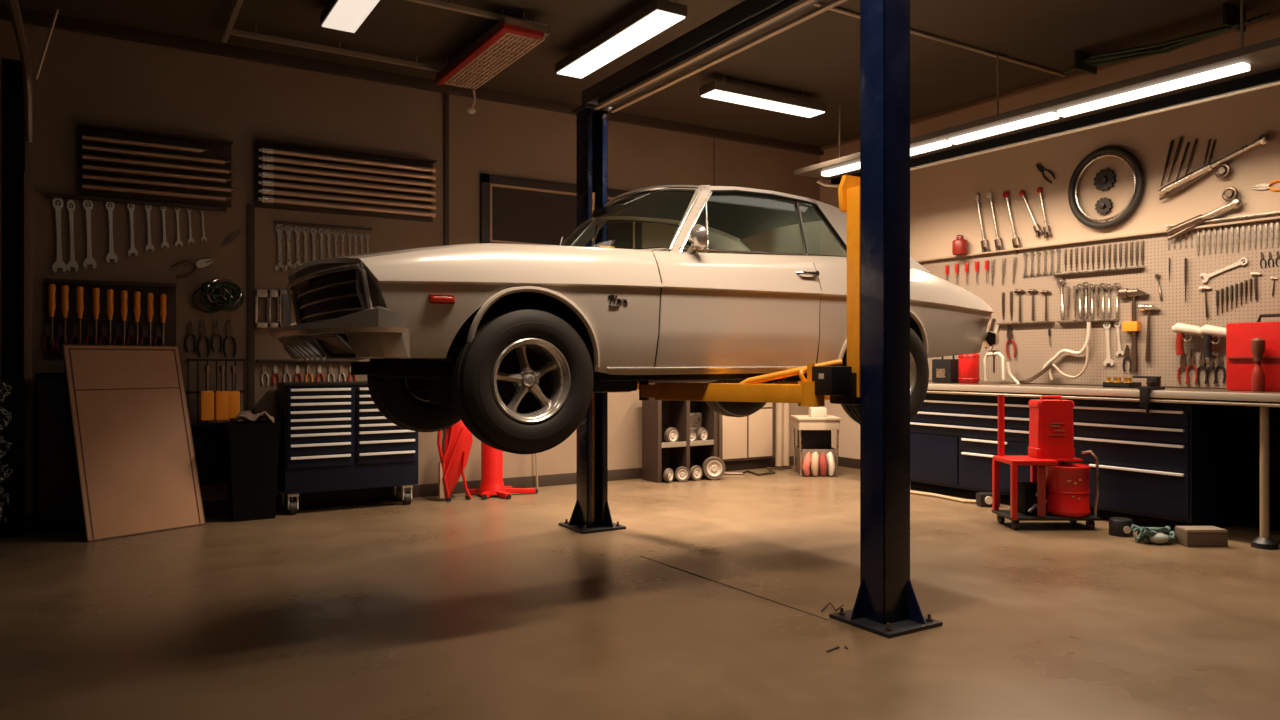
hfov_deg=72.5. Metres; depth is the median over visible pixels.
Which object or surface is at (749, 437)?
cabinet
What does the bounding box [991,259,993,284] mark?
punch
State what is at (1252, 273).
hammer
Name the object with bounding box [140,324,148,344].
pliers
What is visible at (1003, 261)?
punch
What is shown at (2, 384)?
hanging chain
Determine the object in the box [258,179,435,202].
bar
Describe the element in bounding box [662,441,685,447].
shelf
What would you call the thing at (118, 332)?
pliers
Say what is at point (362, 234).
wrench
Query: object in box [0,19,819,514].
wall
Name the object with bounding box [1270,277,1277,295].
hammer
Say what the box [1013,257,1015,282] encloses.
punch
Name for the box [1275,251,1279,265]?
pliers
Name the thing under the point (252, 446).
bin
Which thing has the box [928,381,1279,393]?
countertop
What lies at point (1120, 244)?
file
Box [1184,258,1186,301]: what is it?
rod
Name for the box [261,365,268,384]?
pliers
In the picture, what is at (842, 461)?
baseboard
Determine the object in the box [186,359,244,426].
holder
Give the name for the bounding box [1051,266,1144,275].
rail
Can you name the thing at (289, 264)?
wrench
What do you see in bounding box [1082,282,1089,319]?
ratchet
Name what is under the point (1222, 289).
chisel
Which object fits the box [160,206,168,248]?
wrench
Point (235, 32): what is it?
rail
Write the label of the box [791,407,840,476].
side table
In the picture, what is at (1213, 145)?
rod
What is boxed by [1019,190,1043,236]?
tool
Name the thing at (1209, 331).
drill
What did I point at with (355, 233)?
wrench
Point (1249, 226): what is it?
file
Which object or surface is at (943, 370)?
charger
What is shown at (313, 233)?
wrench
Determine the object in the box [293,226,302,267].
wrench
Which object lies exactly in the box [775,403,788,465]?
pipe
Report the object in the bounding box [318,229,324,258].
wrench
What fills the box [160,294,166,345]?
screwdriver
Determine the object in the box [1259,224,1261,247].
file
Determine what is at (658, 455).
storage rack
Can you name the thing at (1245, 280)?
chisel
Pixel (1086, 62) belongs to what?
cable tray
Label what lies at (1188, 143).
rod
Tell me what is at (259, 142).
rack
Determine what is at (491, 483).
jack stand
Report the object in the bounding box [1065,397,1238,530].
base cabinet
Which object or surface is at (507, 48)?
grille
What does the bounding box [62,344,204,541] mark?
panel
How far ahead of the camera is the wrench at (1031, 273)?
9.45 m
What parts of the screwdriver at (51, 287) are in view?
handle, blade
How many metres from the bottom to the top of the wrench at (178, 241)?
0.382 m
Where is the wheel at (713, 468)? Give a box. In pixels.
[702,456,724,479]
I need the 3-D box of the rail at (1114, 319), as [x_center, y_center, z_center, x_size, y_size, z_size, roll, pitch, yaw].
[4.559,-0.401,8.905,0.050,0.020,0.636,0,0,-32]
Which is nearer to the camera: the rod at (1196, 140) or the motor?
the rod at (1196, 140)
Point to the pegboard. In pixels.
(1034, 350)
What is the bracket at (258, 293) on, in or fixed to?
attached to the wall at (83, 78)
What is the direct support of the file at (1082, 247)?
on the rail at (1131, 267)
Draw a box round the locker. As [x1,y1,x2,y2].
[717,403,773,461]
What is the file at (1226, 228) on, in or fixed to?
attached to the pegboard
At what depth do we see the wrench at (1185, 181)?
7.88 m
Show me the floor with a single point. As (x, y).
(429, 607)
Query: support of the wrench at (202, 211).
attached to the wall at (83, 78)
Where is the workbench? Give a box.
[927,381,1279,549]
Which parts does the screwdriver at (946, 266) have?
handle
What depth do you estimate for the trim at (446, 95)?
9.38 m
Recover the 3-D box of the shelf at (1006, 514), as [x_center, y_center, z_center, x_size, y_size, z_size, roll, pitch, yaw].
[3.530,1.353,7.615,0.760,0.025,0.420,0,0,0]
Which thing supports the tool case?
on the workbench
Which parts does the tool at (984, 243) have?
knob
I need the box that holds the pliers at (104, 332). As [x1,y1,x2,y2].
[99,325,108,344]
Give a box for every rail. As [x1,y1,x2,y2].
[45,192,226,211]
[221,0,243,42]
[225,26,441,71]
[256,359,358,361]
[274,220,371,229]
[407,0,548,25]
[997,321,1054,324]
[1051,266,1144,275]
[1056,318,1118,322]
[1166,211,1279,226]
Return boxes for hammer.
[1014,289,1025,321]
[1027,289,1038,320]
[1040,290,1051,320]
[1119,288,1148,371]
[1199,286,1211,317]
[1251,272,1260,299]
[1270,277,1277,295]
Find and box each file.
[1002,292,1004,319]
[1010,291,1012,319]
[1064,249,1066,270]
[1070,249,1071,269]
[1075,248,1077,270]
[1081,247,1082,268]
[1086,247,1088,269]
[1092,246,1093,268]
[1097,245,1099,268]
[1103,245,1104,268]
[1108,244,1110,267]
[1114,244,1115,267]
[1119,243,1121,266]
[1125,242,1126,266]
[1130,242,1132,265]
[1135,241,1137,265]
[1141,240,1143,265]
[1168,235,1170,249]
[1179,235,1181,248]
[1185,232,1187,247]
[1191,230,1192,247]
[1196,229,1198,255]
[1202,228,1204,254]
[1208,228,1210,254]
[1213,228,1215,253]
[1219,227,1221,253]
[1225,227,1227,252]
[1231,226,1233,252]
[1236,226,1238,251]
[1242,225,1244,249]
[1248,225,1250,248]
[1253,224,1255,248]
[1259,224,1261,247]
[1265,223,1267,247]
[1270,223,1272,246]
[1276,222,1278,246]
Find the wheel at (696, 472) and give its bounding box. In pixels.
[689,465,702,480]
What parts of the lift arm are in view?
arm, brace rod, arm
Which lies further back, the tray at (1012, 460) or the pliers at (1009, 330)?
the pliers at (1009, 330)
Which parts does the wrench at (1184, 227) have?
lever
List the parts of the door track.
post, overhead rail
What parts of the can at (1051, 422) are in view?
handle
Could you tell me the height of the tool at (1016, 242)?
0.700 m
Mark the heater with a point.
(509, 39)
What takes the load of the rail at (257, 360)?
attached to the wall at (83, 78)
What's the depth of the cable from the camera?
11.07 m
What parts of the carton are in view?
lid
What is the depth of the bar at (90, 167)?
7.87 m
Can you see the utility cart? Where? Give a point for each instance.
(1037, 473)
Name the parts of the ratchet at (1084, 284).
handle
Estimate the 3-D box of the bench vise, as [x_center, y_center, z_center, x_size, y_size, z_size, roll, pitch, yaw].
[4.353,0.299,7.541,0.230,0.325,0.238,0,0,-32]
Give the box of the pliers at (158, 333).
[153,324,161,345]
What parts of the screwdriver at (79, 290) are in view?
handle, blade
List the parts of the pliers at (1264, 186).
handle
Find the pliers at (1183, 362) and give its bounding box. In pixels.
[1177,355,1188,383]
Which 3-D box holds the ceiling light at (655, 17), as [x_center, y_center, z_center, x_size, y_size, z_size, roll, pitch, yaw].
[-0.218,-2.860,7.708,0.294,0.220,1.804,0,0,-32]
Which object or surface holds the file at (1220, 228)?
attached to the pegboard
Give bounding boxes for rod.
[1161,140,1173,185]
[1168,137,1182,180]
[1176,142,1189,179]
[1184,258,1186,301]
[1185,139,1197,174]
[1203,139,1210,165]
[1208,140,1215,162]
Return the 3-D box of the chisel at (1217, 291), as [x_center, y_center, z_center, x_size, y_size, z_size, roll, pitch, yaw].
[5.212,-0.515,7.880,0.023,0.235,0.024,0,0,-32]
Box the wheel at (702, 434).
[697,428,707,440]
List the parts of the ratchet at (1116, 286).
handle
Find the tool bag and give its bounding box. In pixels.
[1017,482,1046,513]
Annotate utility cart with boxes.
[992,395,1100,529]
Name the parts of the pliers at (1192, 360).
handle, handle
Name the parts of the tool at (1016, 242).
knob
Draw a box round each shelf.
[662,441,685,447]
[690,440,713,445]
[992,510,1100,520]
[1052,457,1082,460]
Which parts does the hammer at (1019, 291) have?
handle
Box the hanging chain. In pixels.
[0,382,12,522]
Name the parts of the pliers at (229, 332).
handle, handle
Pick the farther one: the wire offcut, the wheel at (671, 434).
the wheel at (671, 434)
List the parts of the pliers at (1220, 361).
handle, handle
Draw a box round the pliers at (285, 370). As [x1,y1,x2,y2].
[283,365,290,381]
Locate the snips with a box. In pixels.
[1035,163,1055,182]
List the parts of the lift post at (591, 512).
plate, plate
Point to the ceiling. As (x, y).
(818, 57)
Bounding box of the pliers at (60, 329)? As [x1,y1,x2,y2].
[55,324,67,351]
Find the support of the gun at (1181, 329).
attached to the pegboard
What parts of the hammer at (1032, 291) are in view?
handle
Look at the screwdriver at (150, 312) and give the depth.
7.89 m
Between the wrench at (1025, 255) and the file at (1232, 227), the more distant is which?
the wrench at (1025, 255)
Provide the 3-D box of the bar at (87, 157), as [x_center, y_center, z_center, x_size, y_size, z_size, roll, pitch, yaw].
[-4.327,-1.777,7.935,1.248,0.060,0.110,0,0,-32]
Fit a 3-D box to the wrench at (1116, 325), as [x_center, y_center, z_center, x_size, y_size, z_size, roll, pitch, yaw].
[4.744,-0.209,8.638,0.021,0.343,0.094,0,0,-32]
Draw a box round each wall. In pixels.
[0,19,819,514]
[820,19,1279,458]
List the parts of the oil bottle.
spout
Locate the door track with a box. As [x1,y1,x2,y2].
[1,0,58,538]
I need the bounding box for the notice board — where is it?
[480,173,641,248]
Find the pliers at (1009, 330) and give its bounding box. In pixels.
[1006,325,1016,358]
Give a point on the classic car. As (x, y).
(514, 343)
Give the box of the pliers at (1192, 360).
[1186,350,1197,383]
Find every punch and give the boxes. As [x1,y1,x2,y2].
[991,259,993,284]
[1002,258,1004,284]
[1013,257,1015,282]
[1066,286,1069,318]
[1073,285,1076,319]
[1081,286,1083,318]
[1088,285,1090,318]
[1095,284,1098,317]
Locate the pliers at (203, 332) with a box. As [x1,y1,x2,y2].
[197,320,210,356]
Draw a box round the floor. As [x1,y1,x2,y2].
[0,465,1279,719]
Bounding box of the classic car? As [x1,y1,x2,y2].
[270,185,998,453]
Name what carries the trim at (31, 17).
attached to the wall at (83, 78)
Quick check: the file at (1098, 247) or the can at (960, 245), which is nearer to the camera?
the file at (1098, 247)
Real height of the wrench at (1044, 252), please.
0.276 m
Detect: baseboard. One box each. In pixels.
[0,456,793,531]
[835,456,859,468]
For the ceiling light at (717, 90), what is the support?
hanging from the ceiling
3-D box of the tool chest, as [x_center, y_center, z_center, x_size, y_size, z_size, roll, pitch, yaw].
[-2.861,0.833,8.598,1.280,1.235,0.466,0,0,-32]
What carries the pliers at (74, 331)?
attached to the tool rack at (169, 289)
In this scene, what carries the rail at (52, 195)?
attached to the wall at (83, 78)
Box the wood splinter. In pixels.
[826,645,847,651]
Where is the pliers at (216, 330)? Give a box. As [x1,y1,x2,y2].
[211,320,222,351]
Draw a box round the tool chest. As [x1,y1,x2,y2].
[276,381,417,514]
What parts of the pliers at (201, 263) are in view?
handle, handle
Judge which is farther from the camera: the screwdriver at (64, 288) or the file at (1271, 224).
the screwdriver at (64, 288)
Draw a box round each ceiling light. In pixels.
[320,0,379,32]
[555,0,686,77]
[699,76,825,117]
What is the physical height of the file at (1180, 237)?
0.248 m
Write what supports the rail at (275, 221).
attached to the wall at (83, 78)
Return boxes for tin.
[1109,517,1132,536]
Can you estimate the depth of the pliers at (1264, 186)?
7.54 m
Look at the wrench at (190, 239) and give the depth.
8.10 m
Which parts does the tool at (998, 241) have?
knob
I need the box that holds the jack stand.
[465,442,537,499]
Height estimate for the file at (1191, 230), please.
0.245 m
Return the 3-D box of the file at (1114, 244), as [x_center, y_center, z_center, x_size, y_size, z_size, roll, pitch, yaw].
[4.723,-1.030,8.678,0.014,0.252,0.023,0,0,-32]
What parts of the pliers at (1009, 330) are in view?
handle, handle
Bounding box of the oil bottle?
[1251,338,1264,391]
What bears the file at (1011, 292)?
on the rail at (1030, 322)
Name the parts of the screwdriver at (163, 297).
handle, blade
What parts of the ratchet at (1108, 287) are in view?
handle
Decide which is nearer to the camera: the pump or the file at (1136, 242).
the file at (1136, 242)
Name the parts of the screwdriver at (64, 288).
handle, blade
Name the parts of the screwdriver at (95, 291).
handle, blade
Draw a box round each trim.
[0,5,823,154]
[248,203,254,420]
[444,93,448,244]
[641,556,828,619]
[714,138,714,184]
[821,11,1279,150]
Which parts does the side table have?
post, post, lid, post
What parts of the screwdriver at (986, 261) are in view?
handle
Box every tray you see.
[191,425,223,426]
[993,456,1057,464]
[1063,2,1268,74]
[1103,382,1141,387]
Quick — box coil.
[191,279,244,312]
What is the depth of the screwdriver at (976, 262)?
10.02 m
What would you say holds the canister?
on the workbench
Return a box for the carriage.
[595,246,638,390]
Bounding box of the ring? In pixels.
[1068,146,1144,228]
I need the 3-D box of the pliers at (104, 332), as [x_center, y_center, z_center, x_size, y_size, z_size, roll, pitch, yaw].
[-4.746,-0.198,7.738,0.091,0.258,0.023,-2,1,-32]
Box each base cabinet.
[910,391,1101,504]
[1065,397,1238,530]
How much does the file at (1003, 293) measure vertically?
0.306 m
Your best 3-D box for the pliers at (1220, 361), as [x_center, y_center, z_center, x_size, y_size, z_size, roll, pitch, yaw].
[5.224,0.069,7.858,0.025,0.281,0.099,0,0,-32]
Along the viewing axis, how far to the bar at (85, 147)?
7.87 m
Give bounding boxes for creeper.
[437,420,472,501]
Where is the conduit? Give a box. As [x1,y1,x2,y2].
[814,2,1065,76]
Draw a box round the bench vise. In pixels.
[1132,376,1164,413]
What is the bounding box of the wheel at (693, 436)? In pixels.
[690,431,696,440]
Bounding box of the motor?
[690,412,703,440]
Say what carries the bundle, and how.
on the floor
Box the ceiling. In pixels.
[0,0,1279,146]
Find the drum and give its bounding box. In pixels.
[1044,462,1090,517]
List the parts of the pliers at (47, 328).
handle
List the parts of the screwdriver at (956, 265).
handle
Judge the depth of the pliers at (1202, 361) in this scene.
7.98 m
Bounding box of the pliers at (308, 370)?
[305,365,312,381]
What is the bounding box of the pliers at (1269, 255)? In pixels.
[1268,252,1273,266]
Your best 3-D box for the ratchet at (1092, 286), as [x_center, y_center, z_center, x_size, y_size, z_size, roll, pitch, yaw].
[4.589,-0.590,8.867,0.043,0.366,0.066,0,0,-32]
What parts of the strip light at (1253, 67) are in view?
rail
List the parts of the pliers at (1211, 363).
handle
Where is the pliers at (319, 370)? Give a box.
[316,365,323,381]
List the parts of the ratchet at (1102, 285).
handle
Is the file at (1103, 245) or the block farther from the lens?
the file at (1103, 245)
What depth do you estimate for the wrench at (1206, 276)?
7.84 m
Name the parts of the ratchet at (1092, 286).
handle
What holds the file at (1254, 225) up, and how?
attached to the pegboard
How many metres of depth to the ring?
8.67 m
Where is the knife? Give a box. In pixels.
[221,228,241,246]
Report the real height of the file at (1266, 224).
0.212 m
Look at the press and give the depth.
9.50 m
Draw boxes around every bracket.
[255,289,270,327]
[266,289,279,327]
[279,290,288,326]
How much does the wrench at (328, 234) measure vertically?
0.362 m
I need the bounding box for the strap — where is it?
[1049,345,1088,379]
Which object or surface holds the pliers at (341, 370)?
attached to the wall at (83, 78)
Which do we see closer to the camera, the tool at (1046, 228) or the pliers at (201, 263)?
the pliers at (201, 263)
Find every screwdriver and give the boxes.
[48,284,55,344]
[61,285,68,343]
[76,286,83,344]
[92,288,99,344]
[106,289,113,344]
[120,290,127,344]
[134,292,140,344]
[147,293,153,345]
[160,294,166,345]
[945,265,948,279]
[955,264,958,283]
[965,262,968,282]
[975,261,978,282]
[985,260,988,281]
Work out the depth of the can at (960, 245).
10.09 m
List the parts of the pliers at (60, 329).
handle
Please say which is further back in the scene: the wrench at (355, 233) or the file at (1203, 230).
the wrench at (355, 233)
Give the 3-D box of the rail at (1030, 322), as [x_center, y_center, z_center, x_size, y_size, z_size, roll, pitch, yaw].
[4.190,-0.406,9.502,0.050,0.020,0.676,0,0,-32]
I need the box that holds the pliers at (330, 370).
[327,365,334,381]
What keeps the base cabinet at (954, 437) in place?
on the floor
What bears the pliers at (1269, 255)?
attached to the pegboard
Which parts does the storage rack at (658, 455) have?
panel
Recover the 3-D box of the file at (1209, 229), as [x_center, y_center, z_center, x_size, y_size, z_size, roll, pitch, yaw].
[5.179,-1.079,7.941,0.013,0.241,0.022,0,0,-32]
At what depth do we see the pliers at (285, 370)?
8.54 m
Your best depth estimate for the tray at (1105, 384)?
8.20 m
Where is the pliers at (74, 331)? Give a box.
[70,325,78,344]
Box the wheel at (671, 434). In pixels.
[664,427,678,441]
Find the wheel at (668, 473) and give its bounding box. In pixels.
[664,468,673,482]
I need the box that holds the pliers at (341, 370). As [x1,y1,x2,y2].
[338,365,345,380]
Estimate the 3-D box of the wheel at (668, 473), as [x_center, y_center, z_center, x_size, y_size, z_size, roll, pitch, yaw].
[0.340,1.365,10.323,0.052,0.170,0.170,0,0,30]
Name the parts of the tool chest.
drawer, drawer, drawer, drawer, drawer, drawer, drawer, drawer, drawer, pull, pull, pull, pull, pull, pull, pull, pull, pull, lid, drawer, drawer, drawer, pull, pull, drawer, pull, drawer, pull, drawer, drawer, pull, drawer, pull, drawer, pull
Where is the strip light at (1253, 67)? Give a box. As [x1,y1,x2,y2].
[794,0,1279,187]
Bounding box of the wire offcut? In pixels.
[821,602,843,610]
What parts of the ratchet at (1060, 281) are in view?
handle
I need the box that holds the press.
[978,350,1009,383]
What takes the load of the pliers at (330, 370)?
attached to the wall at (83, 78)
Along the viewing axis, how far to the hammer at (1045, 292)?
9.29 m
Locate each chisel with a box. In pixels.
[1216,290,1218,315]
[1221,288,1223,312]
[1225,287,1227,310]
[1230,285,1232,309]
[1235,283,1237,307]
[1240,282,1242,304]
[1245,280,1246,302]
[1249,279,1251,301]
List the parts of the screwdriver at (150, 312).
handle, blade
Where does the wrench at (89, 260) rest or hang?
attached to the wall at (83, 78)
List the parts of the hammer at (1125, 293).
handle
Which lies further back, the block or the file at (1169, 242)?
the block
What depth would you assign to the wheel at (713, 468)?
10.54 m
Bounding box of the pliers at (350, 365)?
[348,365,355,380]
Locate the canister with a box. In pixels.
[958,353,979,383]
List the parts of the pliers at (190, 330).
handle, handle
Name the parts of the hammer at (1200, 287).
handle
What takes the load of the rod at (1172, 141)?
attached to the wall at (943, 207)
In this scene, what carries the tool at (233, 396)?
in the holder
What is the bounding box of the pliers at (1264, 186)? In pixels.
[1252,179,1279,190]
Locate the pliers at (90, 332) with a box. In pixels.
[85,325,94,344]
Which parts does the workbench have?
edge rail, leg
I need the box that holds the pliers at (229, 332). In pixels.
[223,320,236,356]
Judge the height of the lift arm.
1.310 m
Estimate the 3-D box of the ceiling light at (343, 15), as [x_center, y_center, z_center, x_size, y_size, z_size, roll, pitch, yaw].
[-2.115,-2.885,6.688,0.294,0.170,1.724,0,0,-32]
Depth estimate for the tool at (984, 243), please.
9.96 m
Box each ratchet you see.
[1056,278,1064,319]
[1076,284,1081,319]
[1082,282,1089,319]
[1089,284,1094,318]
[1099,283,1106,318]
[1105,284,1112,318]
[1113,283,1120,317]
[1155,274,1161,299]
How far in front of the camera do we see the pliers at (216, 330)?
8.21 m
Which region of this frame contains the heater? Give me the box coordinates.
[435,9,549,113]
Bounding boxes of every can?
[952,235,967,254]
[1028,395,1074,458]
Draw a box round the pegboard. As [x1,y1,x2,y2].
[916,216,1279,387]
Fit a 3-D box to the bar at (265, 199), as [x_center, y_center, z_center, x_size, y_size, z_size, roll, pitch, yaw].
[-2.918,-1.539,8.814,1.730,0.066,0.099,0,0,-32]
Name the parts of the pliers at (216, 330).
handle, handle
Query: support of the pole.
on the floor
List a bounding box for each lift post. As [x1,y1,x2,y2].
[559,103,625,533]
[829,0,942,637]
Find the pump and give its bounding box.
[976,492,999,506]
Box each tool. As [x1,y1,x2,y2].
[200,366,213,420]
[215,366,228,419]
[228,366,239,419]
[974,193,990,254]
[987,191,1004,253]
[1003,191,1021,252]
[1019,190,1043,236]
[1037,187,1051,237]
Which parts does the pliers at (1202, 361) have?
handle, handle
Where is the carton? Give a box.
[1175,526,1227,546]
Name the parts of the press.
frame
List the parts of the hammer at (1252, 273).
handle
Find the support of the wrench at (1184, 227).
attached to the wall at (943, 207)
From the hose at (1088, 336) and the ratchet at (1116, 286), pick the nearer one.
the ratchet at (1116, 286)
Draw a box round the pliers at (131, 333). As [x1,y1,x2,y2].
[126,325,135,344]
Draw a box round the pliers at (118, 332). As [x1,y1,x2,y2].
[113,325,122,344]
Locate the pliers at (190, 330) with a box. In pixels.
[185,320,196,351]
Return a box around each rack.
[44,278,176,358]
[77,123,232,206]
[254,138,436,221]
[642,398,716,482]
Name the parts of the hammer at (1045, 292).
handle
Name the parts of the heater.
pull knob, casing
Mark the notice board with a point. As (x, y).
(513, 210)
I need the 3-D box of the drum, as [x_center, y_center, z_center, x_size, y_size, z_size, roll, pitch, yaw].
[3.705,1.124,7.585,0.376,0.428,0.376,0,0,0]
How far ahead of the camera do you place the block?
8.47 m
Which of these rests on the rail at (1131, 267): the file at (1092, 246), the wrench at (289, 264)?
the file at (1092, 246)
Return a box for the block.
[1122,321,1140,330]
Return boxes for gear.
[1093,169,1115,190]
[1095,197,1112,214]
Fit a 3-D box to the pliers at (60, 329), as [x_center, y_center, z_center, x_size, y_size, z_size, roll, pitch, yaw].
[-5.017,-0.198,7.570,0.092,0.260,0.023,-2,1,-32]
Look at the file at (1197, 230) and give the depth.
8.02 m
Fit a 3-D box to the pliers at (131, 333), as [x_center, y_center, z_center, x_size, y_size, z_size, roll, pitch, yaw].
[-4.570,-0.199,7.847,0.091,0.257,0.023,-2,1,-32]
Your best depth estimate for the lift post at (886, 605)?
4.76 m
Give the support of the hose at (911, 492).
on the floor
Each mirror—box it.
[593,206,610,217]
[684,224,707,253]
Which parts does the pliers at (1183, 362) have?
handle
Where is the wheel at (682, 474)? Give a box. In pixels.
[675,466,689,481]
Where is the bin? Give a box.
[224,410,280,521]
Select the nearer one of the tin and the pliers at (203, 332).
the tin
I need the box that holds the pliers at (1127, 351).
[1122,345,1130,371]
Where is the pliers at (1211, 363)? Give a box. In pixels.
[1205,354,1216,383]
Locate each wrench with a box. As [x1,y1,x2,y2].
[52,197,66,272]
[67,200,78,271]
[83,200,96,268]
[106,202,117,262]
[127,203,137,256]
[145,205,154,251]
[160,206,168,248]
[174,207,182,246]
[187,208,194,243]
[200,209,206,241]
[274,224,285,271]
[284,225,294,269]
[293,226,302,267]
[301,227,308,263]
[310,228,316,260]
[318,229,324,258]
[325,229,331,257]
[332,230,337,256]
[339,231,344,255]
[347,231,351,254]
[353,232,357,254]
[359,233,363,253]
[365,233,369,252]
[1023,253,1027,277]
[1029,252,1034,277]
[1036,251,1041,276]
[1042,250,1047,275]
[1049,249,1054,275]
[1055,249,1061,272]
[1103,322,1114,365]
[1114,322,1123,355]
[1158,133,1269,199]
[1166,187,1241,240]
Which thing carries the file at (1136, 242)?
on the rail at (1131, 267)
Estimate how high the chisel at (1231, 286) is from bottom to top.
0.222 m
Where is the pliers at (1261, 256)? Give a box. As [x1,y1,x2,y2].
[1260,252,1265,267]
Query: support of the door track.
on the floor
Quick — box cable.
[724,466,791,475]
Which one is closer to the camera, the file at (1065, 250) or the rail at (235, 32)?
the rail at (235, 32)
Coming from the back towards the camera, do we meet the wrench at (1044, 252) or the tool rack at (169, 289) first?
the wrench at (1044, 252)
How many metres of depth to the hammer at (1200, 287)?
7.95 m
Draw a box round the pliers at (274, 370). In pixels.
[272,365,279,384]
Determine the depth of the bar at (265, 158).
8.74 m
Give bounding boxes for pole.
[535,453,537,488]
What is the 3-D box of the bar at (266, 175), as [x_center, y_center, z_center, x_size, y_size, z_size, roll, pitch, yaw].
[-2.918,-1.775,8.814,1.730,0.066,0.099,0,0,-32]
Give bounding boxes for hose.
[910,490,975,503]
[1019,363,1052,383]
[1042,322,1090,369]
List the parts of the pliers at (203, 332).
handle, handle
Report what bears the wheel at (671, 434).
on the storage rack at (658, 455)
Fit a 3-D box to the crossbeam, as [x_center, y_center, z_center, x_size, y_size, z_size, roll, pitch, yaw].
[0.467,-2.237,6.203,0.200,0.225,3.460,0,0,-32]
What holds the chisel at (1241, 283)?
attached to the pegboard
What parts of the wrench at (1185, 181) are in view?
lever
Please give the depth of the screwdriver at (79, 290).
7.61 m
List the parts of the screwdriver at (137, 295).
handle, blade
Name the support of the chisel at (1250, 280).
attached to the pegboard
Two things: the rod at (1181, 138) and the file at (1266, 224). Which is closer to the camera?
the file at (1266, 224)
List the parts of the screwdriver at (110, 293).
handle, blade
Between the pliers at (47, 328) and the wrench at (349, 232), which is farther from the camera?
the wrench at (349, 232)
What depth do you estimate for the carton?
6.76 m
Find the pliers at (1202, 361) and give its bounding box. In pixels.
[1197,352,1207,383]
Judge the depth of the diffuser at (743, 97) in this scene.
9.36 m
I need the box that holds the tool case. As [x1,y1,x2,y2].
[1226,314,1279,391]
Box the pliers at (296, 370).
[294,365,301,381]
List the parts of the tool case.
handle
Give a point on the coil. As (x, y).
(210, 296)
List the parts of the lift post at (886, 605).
plate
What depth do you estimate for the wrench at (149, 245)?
7.92 m
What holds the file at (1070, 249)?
on the rail at (1131, 267)
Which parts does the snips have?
handle, handle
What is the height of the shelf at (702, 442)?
0.060 m
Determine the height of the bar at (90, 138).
0.060 m
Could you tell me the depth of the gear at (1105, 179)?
8.74 m
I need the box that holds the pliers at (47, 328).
[42,324,54,351]
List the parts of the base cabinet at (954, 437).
door, drawer, pull, drawer, pull, drawer, pull, pull, pull, drawer, door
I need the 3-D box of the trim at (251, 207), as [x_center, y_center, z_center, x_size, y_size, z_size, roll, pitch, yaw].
[-3.730,-0.090,8.376,0.060,2.820,0.030,0,0,-32]
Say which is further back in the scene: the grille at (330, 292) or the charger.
the charger
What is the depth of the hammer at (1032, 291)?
9.42 m
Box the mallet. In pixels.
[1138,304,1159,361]
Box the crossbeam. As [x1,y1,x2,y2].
[582,0,847,112]
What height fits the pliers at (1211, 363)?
0.284 m
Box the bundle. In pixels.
[1131,524,1175,543]
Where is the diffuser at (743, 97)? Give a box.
[701,90,824,117]
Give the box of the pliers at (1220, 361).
[1214,352,1225,382]
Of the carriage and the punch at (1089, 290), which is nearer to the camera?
the carriage
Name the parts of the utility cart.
leg, post, leg, leg, panel, handle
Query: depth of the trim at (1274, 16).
9.47 m
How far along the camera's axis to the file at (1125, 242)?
8.58 m
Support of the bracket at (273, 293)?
attached to the wall at (83, 78)
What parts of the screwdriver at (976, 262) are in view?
handle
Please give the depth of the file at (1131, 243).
8.53 m
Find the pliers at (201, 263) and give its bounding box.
[172,259,213,277]
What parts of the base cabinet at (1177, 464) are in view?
door, pull, pull, pull, drawer, drawer, drawer, pull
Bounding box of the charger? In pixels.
[932,355,958,382]
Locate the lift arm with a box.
[639,175,859,405]
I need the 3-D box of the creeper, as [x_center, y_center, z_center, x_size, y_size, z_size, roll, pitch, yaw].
[-1.917,0.952,9.040,0.388,0.997,0.183,0,0,-32]
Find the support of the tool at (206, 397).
in the holder
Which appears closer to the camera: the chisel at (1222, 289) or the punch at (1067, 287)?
the chisel at (1222, 289)
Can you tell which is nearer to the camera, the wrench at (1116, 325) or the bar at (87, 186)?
the bar at (87, 186)
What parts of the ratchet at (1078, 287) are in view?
handle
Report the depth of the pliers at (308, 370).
8.65 m
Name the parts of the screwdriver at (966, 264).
handle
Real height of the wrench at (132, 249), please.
0.491 m
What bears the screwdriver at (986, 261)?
attached to the pegboard
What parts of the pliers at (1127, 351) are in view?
handle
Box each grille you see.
[282,260,385,325]
[443,33,544,89]
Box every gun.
[1172,323,1203,354]
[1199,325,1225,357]
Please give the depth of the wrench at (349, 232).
8.86 m
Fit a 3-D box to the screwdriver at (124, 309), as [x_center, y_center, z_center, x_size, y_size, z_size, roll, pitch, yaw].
[-4.611,-0.372,7.803,0.056,0.502,0.054,0,0,-32]
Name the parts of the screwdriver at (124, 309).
handle, blade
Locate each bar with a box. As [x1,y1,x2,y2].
[82,135,212,153]
[82,144,231,164]
[82,154,238,174]
[82,164,235,182]
[82,173,239,192]
[82,183,235,200]
[258,146,435,172]
[258,155,435,180]
[258,163,435,187]
[258,171,435,195]
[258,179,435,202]
[258,188,435,210]
[258,196,435,217]
[985,318,994,347]
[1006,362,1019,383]
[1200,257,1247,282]
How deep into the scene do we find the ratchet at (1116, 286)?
8.64 m
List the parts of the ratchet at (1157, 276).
handle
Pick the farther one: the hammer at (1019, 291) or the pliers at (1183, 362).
the hammer at (1019, 291)
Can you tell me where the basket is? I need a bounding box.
[795,446,835,475]
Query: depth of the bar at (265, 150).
8.74 m

